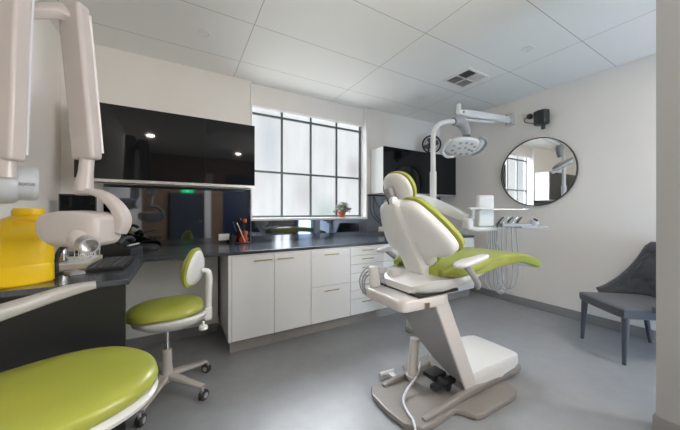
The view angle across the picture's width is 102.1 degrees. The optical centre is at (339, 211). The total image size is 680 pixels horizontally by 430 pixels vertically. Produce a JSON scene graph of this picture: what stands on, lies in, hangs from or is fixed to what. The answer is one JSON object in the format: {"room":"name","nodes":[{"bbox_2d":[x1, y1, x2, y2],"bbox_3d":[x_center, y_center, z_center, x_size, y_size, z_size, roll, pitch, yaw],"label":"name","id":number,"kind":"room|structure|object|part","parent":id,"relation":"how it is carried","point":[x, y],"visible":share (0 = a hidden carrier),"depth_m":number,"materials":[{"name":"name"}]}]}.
{"room":"dental clinic","nodes":[
{"label":"dental clinic","id":0,"kind":"room"},
{"bbox_2d":[18,0,60,200],"bbox_3d":[-0.972,-0.140,-0.189,0.100,2.740,5.850,0,0,-30],"label":"wall","id":1,"kind":"structure","parent":0,"point":[45,107],"depth_m":2.11,"materials":[{"name":"paint"}]},
{"bbox_2d":[0,199,57,252],"bbox_3d":[-2.025,0.127,1.732,0.008,0.433,1.430,0,0,-30],"label":"backsplash","id":2,"kind":"structure","parent":1,"relation":"attached to","point":[49,205],"depth_m":1.85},
{"bbox_2d":[0,0,131,253],"bbox_3d":[-1.270,-0.400,1.112,0.694,1.142,0.360,0,0,-30],"label":"dental x-ray machine","id":3,"kind":"object","parent":1,"relation":"attached to","point":[84,232],"visible":1,"depth_m":1.12,"materials":[{"name":"white plastic"}]},
{"bbox_3d":[-1.252,-0.583,1.043,0.125,0.778,0.062,0,0,0],"label":"arm","id":4,"kind":"part","parent":3,"relation":"part of","materials":[{"name":"white plastic"}]},
{"bbox_3d":[-1.153,-0.570,1.222,0.117,0.674,0.105,0,0,0],"label":"arm","id":5,"kind":"part","parent":3,"relation":"part of","materials":[{"name":"white plastic"}]},
{"bbox_2d":[61,44,439,324],"bbox_3d":[-0.378,-0.140,3.656,4.995,2.740,0.200,0,0,-30],"label":"wall","id":6,"kind":"structure","parent":0,"point":[124,78],"depth_m":2.81,"materials":[{"name":"paint"}]},
{"bbox_2d":[74,102,254,188],"bbox_3d":[-1.574,-0.574,2.657,1.402,0.650,0.300,0,0,-30],"label":"upper cabinet","id":7,"kind":"object","parent":6,"relation":"attached to","point":[141,146],"visible":0.85,"depth_m":2.51,"materials":[{"name":"glass"}]},
{"bbox_3d":[-1.907,-0.587,2.300,0.467,0.624,0.018,0,0,-30],"label":"door","id":8,"kind":"part","parent":7,"relation":"part of","materials":[{"name":"black glass"}]},
{"bbox_3d":[-1.504,-0.262,2.537,1.402,0.025,0.015,0,0,-30],"label":"light rail","id":9,"kind":"part","parent":7,"relation":"part of","materials":[{"name":"metal"}]},
{"bbox_3d":[-1.503,-0.587,2.535,0.467,0.624,0.018,0,0,-30],"label":"door","id":10,"kind":"part","parent":7,"relation":"part of","materials":[{"name":"black glass"}]},
{"bbox_3d":[-1.099,-0.587,2.770,0.467,0.624,0.018,0,0,-30],"label":"door","id":11,"kind":"part","parent":7,"relation":"part of","materials":[{"name":"black glass"}]},
{"bbox_2d":[104,184,250,246],"bbox_3d":[-1.587,0.044,2.829,1.302,0.598,0.008,0,0,-30],"label":"backsplash","id":12,"kind":"structure","parent":6,"relation":"attached to","point":[162,216],"depth_m":2.82,"materials":[{"name":"glass"}]},
{"bbox_2d":[219,234,228,240],"bbox_3d":[-1.266,0.275,3.004,0.110,0.070,0.012,0,0,-30],"label":"power outlet","id":13,"kind":"object","parent":12,"relation":"attached to","point":[221,236],"visible":0.96,"depth_m":3.00,"materials":[{"name":"plastic"}]},
{"bbox_2d":[250,80,366,220],"bbox_3d":[-0.361,-0.705,3.647,1.647,1.610,0.192,0,0,-30],"label":"window","id":14,"kind":"structure","parent":6,"relation":"in","point":[311,152],"depth_m":3.65,"materials":[{"name":"glass"}]},
{"bbox_3d":[-0.350,0.086,3.628,1.647,0.028,0.147,0,0,-30],"label":"sill","id":15,"kind":"part","parent":14,"relation":"part of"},
{"bbox_2d":[333,202,350,216],"bbox_3d":[0.036,-0.036,3.819,0.276,0.217,0.198,0,0,-30],"label":"potted plant","id":16,"kind":"object","parent":14,"relation":"on","point":[342,212],"visible":0.98,"depth_m":3.80,"materials":[{"name":"green plant"}]},
{"bbox_3d":[0.025,0.032,3.844,0.126,0.080,0.125,0,0,-30],"label":"pot","id":17,"kind":"part","parent":16,"relation":"part of","materials":[{"name":"ceramic"}]},
{"bbox_2d":[251,219,366,241],"bbox_3d":[-0.316,0.224,3.568,1.632,0.239,0.008,0,0,-30],"label":"backsplash","id":18,"kind":"structure","parent":6,"relation":"attached to","point":[281,229],"depth_m":3.49,"materials":[{"name":"mirror"}]},
{"bbox_2d":[367,194,440,235],"bbox_3d":[1.067,0.044,4.373,1.557,0.598,0.008,0,0,-30],"label":"backsplash","id":19,"kind":"structure","parent":6,"relation":"attached to","point":[373,224],"depth_m":4.04,"materials":[{"name":"mirror"}]},
{"bbox_2d":[371,146,455,196],"bbox_3d":[1.173,-0.574,4.256,1.501,0.650,0.300,0,0,-30],"label":"upper cabinet","id":20,"kind":"object","parent":6,"relation":"attached to","point":[385,160],"visible":0.65,"depth_m":4.05,"materials":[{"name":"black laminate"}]},
{"bbox_3d":[0.811,-0.587,3.882,0.500,0.624,0.018,0,0,-30],"label":"door","id":21,"kind":"part","parent":20,"relation":"part of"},
{"bbox_3d":[1.243,-0.262,4.136,1.501,0.025,0.015,0,0,-30],"label":"light rail","id":22,"kind":"part","parent":20,"relation":"part of","materials":[{"name":"metal"}]},
{"bbox_3d":[1.244,-0.587,4.134,0.500,0.624,0.018,0,0,-30],"label":"door","id":23,"kind":"part","parent":20,"relation":"part of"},
{"bbox_2d":[422,135,440,152],"bbox_3d":[1.425,-1.052,4.334,0.257,0.306,0.261,0,0,-30],"label":"desk fan","id":24,"kind":"object","parent":20,"relation":"on","point":[424,147],"visible":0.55,"depth_m":4.31,"materials":[{"name":"black plastic"}]},
{"bbox_3d":[1.676,-0.587,4.386,0.500,0.624,0.018,0,0,-30],"label":"door","id":25,"kind":"part","parent":20,"relation":"part of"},
{"bbox_2d":[37,0,655,123],"bbox_3d":[1.119,-1.560,1.085,4.995,0.100,6.150,0,0,-30],"label":"ceiling","id":26,"kind":"structure","parent":0,"point":[381,55],"depth_m":2.42,"materials":[{"name":"tile"}]},
{"bbox_2d":[197,29,210,36],"bbox_3d":[-1.146,-1.506,2.318,0.106,0.008,0.106,0,0,-30],"label":"recessed light","id":27,"kind":"object","parent":26,"relation":"in","point":[205,33],"visible":1,"depth_m":2.31,"materials":[{"name":"white plastic"}]},
{"bbox_2d":[199,31,208,35],"bbox_3d":[-1.146,-1.508,2.318,0.071,0.004,0.071,0,0,-8],"label":"diffuser","id":28,"kind":"object","parent":27,"relation":"attached to","point":[203,33],"depth_m":2.32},
{"bbox_2d":[443,67,488,87],"bbox_3d":[1.416,-1.504,3.103,0.350,0.013,0.340,0,0,-30],"label":"ceiling vent","id":29,"kind":"object","parent":26,"relation":"in","point":[468,76],"visible":1,"depth_m":3.09,"materials":[{"name":"grey metal"}]},
{"bbox_2d":[520,45,533,52],"bbox_3d":[1.734,-1.506,2.548,0.106,0.008,0.106,0,0,-30],"label":"recessed light","id":30,"kind":"object","parent":26,"relation":"in","point":[527,48],"visible":1,"depth_m":2.55,"materials":[{"name":"white plastic"}]},
{"bbox_2d":[126,291,655,429],"bbox_3d":[1.119,1.280,1.085,4.995,0.100,6.150,0,0,-30],"label":"floor","id":31,"kind":"structure","parent":0,"point":[322,380],"depth_m":2.07,"materials":[{"name":"grey plastic"}]},
{"bbox_2d":[0,285,125,429],"bbox_3d":[-1.386,0.800,1.262,0.640,0.859,0.025,0,0,-30],"label":"end panel","id":32,"kind":"object","parent":31,"relation":"on","point":[95,318],"visible":0.29,"depth_m":1.30,"materials":[{"name":"black laminate"}]},
{"bbox_2d":[0,281,158,429],"bbox_3d":[-1.056,0.745,0.890,0.782,0.969,0.711,0,0,-30],"label":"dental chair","id":33,"kind":"object","parent":31,"relation":"on","point":[100,388],"visible":1,"depth_m":0.93,"materials":[{"name":"green leather"}]},
{"bbox_3d":[-1.081,0.645,0.931,0.782,0.105,0.616,0,0,-30],"label":"seat","id":34,"kind":"part","parent":33,"relation":"part of","materials":[{"name":"green leather"}]},
{"bbox_2d":[126,248,212,427],"bbox_3d":[-1.192,0.741,1.865,0.601,0.979,0.605,0,0,-30],"label":"stool","id":35,"kind":"object","parent":31,"relation":"on","point":[171,313],"visible":0.92,"depth_m":1.81,"materials":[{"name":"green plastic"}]},
{"bbox_3d":[-1.158,1.119,1.712,0.060,0.069,0.269,0,0,-5],"label":"leg","id":36,"kind":"part","parent":35,"relation":"part of","materials":[{"name":"grey plastic"}]},
{"bbox_3d":[-1.271,1.119,1.978,0.060,0.069,0.269,0,0,-41],"label":"leg","id":37,"kind":"part","parent":35,"relation":"part of","materials":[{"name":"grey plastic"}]},
{"bbox_3d":[-1.171,0.646,1.852,0.451,0.097,0.401,0,0,-30],"label":"seat","id":38,"kind":"part","parent":35,"relation":"part of","materials":[{"name":"green leather"}]},
{"bbox_3d":[-1.023,1.119,1.831,0.269,0.069,0.060,0,0,13],"label":"leg","id":39,"kind":"part","parent":35,"relation":"part of","materials":[{"name":"grey plastic"}]},
{"bbox_3d":[-1.093,1.119,1.994,0.060,0.069,0.269,0,0,31],"label":"leg","id":40,"kind":"part","parent":35,"relation":"part of","materials":[{"name":"grey plastic"}]},
{"bbox_3d":[-1.034,0.386,1.920,0.085,0.270,0.251,0,0,0],"label":"backrest","id":41,"kind":"part","parent":35,"relation":"part of","materials":[{"name":"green plastic"}]},
{"bbox_3d":[-0.914,0.760,1.840,0.060,0.050,0.060,0,0,-30],"label":"adjust knob","id":42,"kind":"part","parent":35,"relation":"part of","materials":[{"name":"white plastic"}]},
{"bbox_3d":[-0.953,0.577,1.948,0.092,0.366,0.075,0,0,-30],"label":"post","id":43,"kind":"part","parent":35,"relation":"part of","materials":[{"name":"white plastic"}]},
{"bbox_2d":[126,256,217,347],"bbox_3d":[-1.777,0.800,2.512,1.215,0.859,0.030,0,0,-30],"label":"panel","id":44,"kind":"object","parent":31,"relation":"on","point":[154,279],"visible":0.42,"depth_m":2.58,"materials":[{"name":"white laminate"}]},
{"bbox_2d":[218,250,310,342],"bbox_3d":[-0.796,0.742,2.826,0.763,0.738,0.754,0,0,-30],"label":"base cabinet","id":45,"kind":"object","parent":31,"relation":"on","point":[259,294],"visible":0.97,"depth_m":2.50,"materials":[{"name":"white laminate"}]},
{"bbox_3d":[-1.119,0.742,2.648,0.026,0.738,0.738,0,0,-30],"label":"panel","id":46,"kind":"part","parent":45,"relation":"part of","materials":[{"name":"white laminate"}]},
{"bbox_3d":[-0.766,0.747,2.437,0.364,0.725,0.018,0,0,-30],"label":"door","id":47,"kind":"part","parent":45,"relation":"part of","materials":[{"name":"white laminate"}]},
{"bbox_3d":[-0.448,0.747,2.622,0.363,0.725,0.018,0,0,-30],"label":"door","id":48,"kind":"part","parent":45,"relation":"part of","materials":[{"name":"white laminate"}]},
{"bbox_2d":[310,247,349,323],"bbox_3d":[-0.269,0.742,3.133,0.453,0.738,0.754,0,0,-30],"label":"base cabinet","id":49,"kind":"object","parent":31,"relation":"on","point":[330,267],"visible":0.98,"depth_m":2.81,"materials":[{"name":"white laminate"}]},
{"bbox_3d":[-0.091,0.931,2.829,0.451,0.356,0.018,0,0,-30],"label":"drawer","id":50,"kind":"part","parent":49,"relation":"part of","materials":[{"name":"white laminate"}]},
{"bbox_3d":[-0.091,0.567,2.829,0.451,0.365,0.018,0,0,-30],"label":"drawer","id":51,"kind":"part","parent":49,"relation":"part of","materials":[{"name":"white laminate"}]},
{"bbox_2d":[230,289,469,352],"bbox_3d":[0.474,1.171,3.235,3.325,0.119,0.015,0,0,-30],"label":"kickboard","id":52,"kind":"object","parent":31,"relation":"on","point":[253,342],"visible":0.64,"depth_m":2.79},
{"bbox_2d":[349,244,382,315],"bbox_3d":[0.121,0.742,3.360,0.441,0.738,0.754,0,0,-30],"label":"base cabinet","id":53,"kind":"object","parent":31,"relation":"on","point":[361,257],"visible":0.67,"depth_m":3.01,"materials":[{"name":"white laminate"}]},
{"bbox_3d":[0.299,0.896,3.056,0.439,0.090,0.018,0,0,-30],"label":"drawer","id":54,"kind":"part","parent":53,"relation":"part of","materials":[{"name":"white laminate"}]},
{"bbox_3d":[0.299,0.709,3.056,0.439,0.090,0.018,0,0,-30],"label":"drawer","id":55,"kind":"part","parent":53,"relation":"part of","materials":[{"name":"white laminate"}]},
{"bbox_3d":[0.299,0.803,3.056,0.439,0.090,0.018,0,0,-30],"label":"drawer","id":56,"kind":"part","parent":53,"relation":"part of","materials":[{"name":"white laminate"}]},
{"bbox_3d":[0.299,1.027,3.056,0.439,0.164,0.018,0,0,-30],"label":"drawer","id":57,"kind":"part","parent":53,"relation":"part of","materials":[{"name":"white laminate"}]},
{"bbox_3d":[0.299,0.616,3.056,0.439,0.090,0.018,0,0,-30],"label":"drawer","id":58,"kind":"part","parent":53,"relation":"part of","materials":[{"name":"white laminate"}]},
{"bbox_3d":[0.299,0.522,3.056,0.439,0.090,0.018,0,0,-30],"label":"drawer","id":59,"kind":"part","parent":53,"relation":"part of","materials":[{"name":"white laminate"}]},
{"bbox_3d":[0.299,0.429,3.056,0.439,0.090,0.018,0,0,-30],"label":"drawer","id":60,"kind":"part","parent":53,"relation":"part of","materials":[{"name":"white laminate"}]},
{"bbox_2d":[382,244,398,307],"bbox_3d":[0.510,0.742,3.586,0.451,0.738,0.754,0,0,-30],"label":"base cabinet","id":61,"kind":"object","parent":31,"relation":"on","point":[387,261],"visible":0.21,"depth_m":3.19,"materials":[{"name":"white laminate"}]},
{"bbox_3d":[0.688,0.705,3.282,0.449,0.266,0.018,0,0,-30],"label":"drawer","id":62,"kind":"part","parent":61,"relation":"part of","materials":[{"name":"white laminate"}]},
{"bbox_3d":[0.688,0.476,3.282,0.449,0.184,0.018,0,0,-30],"label":"drawer","id":63,"kind":"part","parent":61,"relation":"part of","materials":[{"name":"white laminate"}]},
{"bbox_2d":[359,171,540,429],"bbox_3d":[0.832,0.489,1.945,1.790,1.479,0.832,0,0,-30],"label":"dental chair","id":64,"kind":"object","parent":31,"relation":"on","point":[465,376],"visible":1,"depth_m":1.72,"materials":[{"name":"plastic"}]},
{"bbox_3d":[0.389,0.273,2.121,0.257,0.063,0.087,0,0,-30],"label":"armrest","id":65,"kind":"part","parent":64,"relation":"part of","materials":[{"name":"grey plastic"}]},
{"bbox_3d":[0.473,0.378,2.132,0.274,0.208,0.049,0,0,-12],"label":"armrest post","id":66,"kind":"part","parent":64,"relation":"part of","materials":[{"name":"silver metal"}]},
{"bbox_3d":[0.322,-0.066,1.649,0.052,0.051,0.034,0,0,-30],"label":"adjust knob","id":67,"kind":"part","parent":64,"relation":"part of","materials":[{"name":"white plastic"}]},
{"bbox_2d":[387,171,416,195],"bbox_3d":[0.377,-0.147,1.723,0.120,0.206,0.240,0,0,-30],"label":"cushion","id":68,"kind":"object","parent":64,"relation":"on","point":[403,184],"depth_m":1.63,"materials":[{"name":"green plastic"}]},
{"bbox_3d":[0.727,1.165,2.130,1.001,0.061,0.040,0,0,-30],"label":"rail","id":69,"kind":"part","parent":64,"relation":"part of","materials":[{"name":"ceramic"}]},
{"bbox_2d":[384,196,464,261],"bbox_3d":[0.474,0.113,1.780,0.284,0.425,0.610,0,0,-30],"label":"cushion","id":70,"kind":"object","parent":64,"relation":"on","point":[426,235],"depth_m":1.60,"materials":[{"name":"white plastic"}]},
{"bbox_2d":[425,302,429,308],"bbox_3d":[0.497,0.534,1.571,0.030,0.032,0.016,0,0,-30],"label":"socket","id":71,"kind":"object","parent":64,"relation":"attached to","point":[427,304],"depth_m":1.56,"materials":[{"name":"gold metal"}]},
{"bbox_3d":[0.601,0.831,1.895,0.293,0.588,0.400,0,0,-30],"label":"column panel","id":72,"kind":"part","parent":64,"relation":"part of","materials":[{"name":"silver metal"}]},
{"bbox_3d":[0.668,1.210,1.893,0.910,0.039,0.650,0,0,-30],"label":"plate","id":73,"kind":"part","parent":64,"relation":"part of","materials":[{"name":"plastic"}]},
{"bbox_3d":[0.728,0.273,1.537,0.257,0.063,0.087,0,0,-30],"label":"armrest","id":74,"kind":"part","parent":64,"relation":"part of","materials":[{"name":"grey plastic"}]},
{"bbox_3d":[0.908,1.165,1.819,1.001,0.061,0.040,0,0,-30],"label":"rail","id":75,"kind":"part","parent":64,"relation":"part of","materials":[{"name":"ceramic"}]},
{"bbox_2d":[403,247,540,275],"bbox_3d":[1.054,0.380,2.118,1.233,0.168,0.474,0,0,-30],"label":"seat cushion","id":76,"kind":"object","parent":64,"relation":"on","point":[497,258],"depth_m":1.90,"materials":[{"name":"leather"}]},
{"bbox_3d":[0.780,0.378,1.605,0.049,0.208,0.274,0,0,41],"label":"armrest post","id":77,"kind":"part","parent":64,"relation":"part of","materials":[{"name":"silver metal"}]},
{"bbox_2d":[447,237,473,293],"bbox_3d":[1.242,0.742,4.013,1.236,0.738,0.754,0,0,-30],"label":"base cabinet","id":78,"kind":"object","parent":31,"relation":"on","point":[469,242],"visible":0.03,"depth_m":3.94,"materials":[{"name":"white laminate"}]},
{"bbox_2d":[0,234,473,297],"bbox_3d":[-0.034,0.357,2.876,4.605,0.028,1.495,0,0,-30],"label":"countertop","id":79,"kind":"structure","parent":78,"relation":"on","point":[124,276],"depth_m":2.32,"materials":[{"name":"black stone"}]},
{"bbox_2d":[0,208,54,288],"bbox_3d":[-1.553,0.163,1.336,0.220,0.361,0.223,0,0,32],"label":"container","id":80,"kind":"object","parent":79,"relation":"on","point":[25,259],"visible":0.75,"depth_m":1.28,"materials":[{"name":"plastic"}]},
{"bbox_3d":[-1.474,0.056,1.305,0.021,0.053,0.113,0,0,28],"label":"carry handle","id":81,"kind":"part","parent":80,"relation":"part of","materials":[{"name":"yellow plastic"}]},
{"bbox_2d":[54,247,65,274],"bbox_3d":[-1.546,0.247,1.618,0.060,0.191,0.248,0,0,11],"label":"desk lamp","id":82,"kind":"object","parent":79,"relation":"on","point":[60,249],"visible":0.39,"depth_m":1.52,"materials":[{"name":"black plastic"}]},
{"bbox_2d":[63,269,84,275],"bbox_3d":[-1.470,0.332,1.522,0.112,0.023,0.071,0,0,30],"label":"computer mouse","id":83,"kind":"object","parent":79,"relation":"on","point":[73,272],"visible":1,"depth_m":1.50,"materials":[{"name":"white plastic"}]},
{"bbox_2d":[58,194,96,256],"bbox_3d":[-2.080,0.102,2.186,0.220,0.483,0.150,0,0,-42],"label":"monitor","id":84,"kind":"object","parent":79,"relation":"on","point":[66,202],"visible":0.22,"depth_m":2.16,"materials":[{"name":"black plastic"}]},
{"bbox_2d":[59,255,102,269],"bbox_3d":[-1.749,0.328,1.782,0.250,0.030,0.400,0,0,-30],"label":"paper tray","id":85,"kind":"object","parent":79,"relation":"on","point":[77,264],"visible":0.44,"depth_m":1.72,"materials":[{"name":"white plastic"}]},
{"bbox_2d":[56,247,68,263],"bbox_3d":[-1.693,0.263,1.676,0.056,0.103,0.056,0,0,-30],"label":"jar","id":86,"kind":"object","parent":85,"relation":"on","point":[64,257],"visible":0.45,"depth_m":1.66,"materials":[{"name":"silver metal"}]},
{"bbox_2d":[74,248,99,260],"bbox_3d":[-1.705,0.238,1.837,0.106,0.152,0.275,0,0,-30],"label":"wire rack","id":87,"kind":"object","parent":85,"relation":"on","point":[82,254],"visible":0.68,"depth_m":1.82,"materials":[{"name":"white metal"}]},
{"bbox_2d":[86,256,133,271],"bbox_3d":[-1.477,0.331,1.790,0.172,0.024,0.440,0,0,-30],"label":"keyboard","id":88,"kind":"object","parent":79,"relation":"on","point":[113,263],"visible":1,"depth_m":1.70,"materials":[{"name":"black plastic"}]},
{"bbox_2d":[101,235,142,255],"bbox_3d":[-1.763,0.268,2.231,0.200,0.150,0.256,0,0,-14],"label":"telephone","id":89,"kind":"object","parent":79,"relation":"on","point":[122,247],"visible":0.92,"depth_m":2.15,"materials":[{"name":"black plastic"}]},
{"bbox_2d":[138,243,159,249],"bbox_3d":[-1.777,0.317,2.519,0.212,0.051,0.131,0,0,-30],"label":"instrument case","id":90,"kind":"object","parent":79,"relation":"on","point":[149,246],"visible":0.72,"depth_m":2.49,"materials":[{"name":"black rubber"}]},
{"bbox_2d":[229,233,235,243],"bbox_3d":[-1.156,0.283,2.960,0.072,0.121,0.071,0,0,-30],"label":"cup","id":91,"kind":"object","parent":79,"relation":"on","point":[232,239],"visible":0.97,"depth_m":2.93,"materials":[{"name":"plastic"}]},
{"bbox_2d":[236,219,251,243],"bbox_3d":[-1.046,0.208,2.996,0.154,0.271,0.129,0,0,-30],"label":"pen holder","id":92,"kind":"object","parent":79,"relation":"on","point":[243,239],"visible":1,"depth_m":2.97,"materials":[{"name":"red plastic"}]},
{"bbox_2d":[405,194,547,333],"bbox_3d":[1.329,0.518,2.766,1.324,1.424,0.284,0,0,14],"label":"dental delivery unit","id":93,"kind":"object","parent":31,"relation":"on","point":[484,208],"visible":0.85,"depth_m":2.67,"materials":[{"name":"white plastic"}]},
{"bbox_3d":[0.999,-0.047,2.873,0.645,0.295,0.241,0,0,9],"label":"balance arm","id":94,"kind":"part","parent":93,"relation":"part of","materials":[{"name":"white plastic"}]},
{"bbox_2d":[468,207,528,218],"bbox_3d":[1.552,0.013,2.688,0.516,0.114,0.370,0,0,-30],"label":"tray","id":95,"kind":"object","parent":93,"relation":"on","point":[481,212],"depth_m":2.67,"materials":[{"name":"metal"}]},
{"bbox_2d":[514,226,547,227],"bbox_3d":[1.849,0.148,2.671,0.250,0.018,0.120,0,0,0],"label":"shelf","id":96,"kind":"object","parent":93,"relation":"attached to","point":[517,226],"depth_m":2.62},
{"bbox_2d":[579,242,655,365],"bbox_3d":[2.679,0.756,2.389,0.788,0.952,0.655,0,0,9],"label":"upholstered chair","id":97,"kind":"object","parent":31,"relation":"on","point":[632,294],"visible":0.73,"depth_m":2.55,"materials":[{"name":"grey fabric"}]},
{"bbox_3d":[2.371,1.035,2.667,0.052,0.392,0.057,0,0,-30],"label":"leg","id":98,"kind":"part","parent":97,"relation":"part of","materials":[{"name":"grey wood"}]},
{"bbox_3d":[2.576,0.823,2.405,0.580,0.105,0.516,0,0,9],"label":"seat","id":99,"kind":"part","parent":97,"relation":"part of","materials":[{"name":"grey fabric"}]},
{"bbox_3d":[2.301,1.035,2.217,0.060,0.392,0.051,0,0,-30],"label":"leg","id":100,"kind":"part","parent":97,"relation":"part of","materials":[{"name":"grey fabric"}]},
{"bbox_3d":[2.768,0.537,2.376,0.607,0.515,0.655,0,0,9],"label":"backrest","id":101,"kind":"part","parent":97,"relation":"part of","materials":[{"name":"grey fabric"}]},
{"bbox_3d":[2.884,1.034,2.592,0.105,0.397,0.051,0,0,-5],"label":"leg","id":102,"kind":"part","parent":97,"relation":"part of","materials":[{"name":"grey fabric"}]},
{"bbox_2d":[440,53,655,330],"bbox_3d":[3.259,-0.140,2.273,0.100,2.740,5.850,0,0,-30],"label":"wall","id":103,"kind":"structure","parent":0,"point":[595,231],"depth_m":3.10,"materials":[{"name":"paint"}]},
{"bbox_2d":[456,103,514,126],"bbox_3d":[1.805,-1.183,3.398,1.291,0.325,0.112,0,0,-34],"label":"mounting arm","id":104,"kind":"object","parent":103,"relation":"attached to","point":[508,119],"visible":0.98,"depth_m":3.33,"materials":[{"name":"white plastic"}]},
{"bbox_2d":[430,116,487,197],"bbox_3d":[1.286,-0.599,3.033,0.646,0.927,0.274,0,0,-1],"label":"light","id":105,"kind":"object","parent":104,"relation":"attached to","point":[465,145],"visible":0.98,"depth_m":2.96,"materials":[{"name":"white plastic"}]},
{"bbox_3d":[1.115,-0.715,2.986,0.301,0.611,0.056,0,0,-18],"label":"curved arm","id":106,"kind":"part","parent":105,"relation":"part of","materials":[{"name":"white plastic"}]},
{"bbox_3d":[1.208,-0.696,3.057,0.132,0.171,0.277,0,0,35],"label":"grab handle","id":107,"kind":"part","parent":105,"relation":"part of","materials":[{"name":"white plastic"}]},
{"bbox_3d":[1.554,-0.725,3.046,0.114,0.166,0.253,0,0,4],"label":"grab handle","id":108,"kind":"part","parent":105,"relation":"part of","materials":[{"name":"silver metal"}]},
{"bbox_3d":[1.659,-1.090,3.283,0.738,0.140,0.030,0,0,-36],"label":"spring rod","id":109,"kind":"part","parent":104,"relation":"part of","materials":[{"name":"white plastic"}]},
{"bbox_3d":[1.831,-1.181,3.405,1.162,0.217,0.060,0,0,-36],"label":"arm","id":110,"kind":"part","parent":104,"relation":"part of","materials":[{"name":"white plastic"}]},
{"bbox_3d":[2.314,-1.260,3.748,0.050,0.170,0.110,0,0,-30],"label":"wall plate","id":111,"kind":"part","parent":104,"relation":"part of","materials":[{"name":"white plastic"}]},
{"bbox_2d":[524,114,533,123],"bbox_3d":[2.444,-1.177,3.517,0.062,0.164,0.185,0,0,-30],"label":"camera","id":112,"kind":"object","parent":103,"relation":"attached to","point":[529,116],"visible":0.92,"depth_m":3.52,"materials":[{"name":"black plastic"}]},
{"bbox_2d":[501,137,578,205],"bbox_3d":[2.475,-0.503,3.481,0.030,0.860,0.860,0,0,-30],"label":"round mirror","id":113,"kind":"object","parent":103,"relation":"attached to","point":[540,171],"visible":1,"depth_m":3.44,"materials":[{"name":"black mirror"}]},
{"bbox_2d":[534,109,549,129],"bbox_3d":[2.470,-1.116,3.352,0.178,0.228,0.156,0,0,-30],"label":"wall speaker","id":114,"kind":"object","parent":103,"relation":"attached to","point":[541,117],"visible":1,"depth_m":3.30,"materials":[{"name":"black plastic"}]},
{"bbox_2d":[470,285,655,340],"bbox_3d":[3.009,1.179,2.590,0.012,0.102,5.050,0,0,-30],"label":"baseboard","id":115,"kind":"structure","parent":103,"relation":"attached to","point":[634,330],"depth_m":3.22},
{"bbox_2d":[652,0,679,429],"bbox_3d":[2.558,-0.140,0.244,0.132,2.740,3.048,0,0,-30],"label":"wall","id":116,"kind":"structure","parent":0,"point":[667,11],"depth_m":1.49,"materials":[{"name":"grey paint"}]}
]}

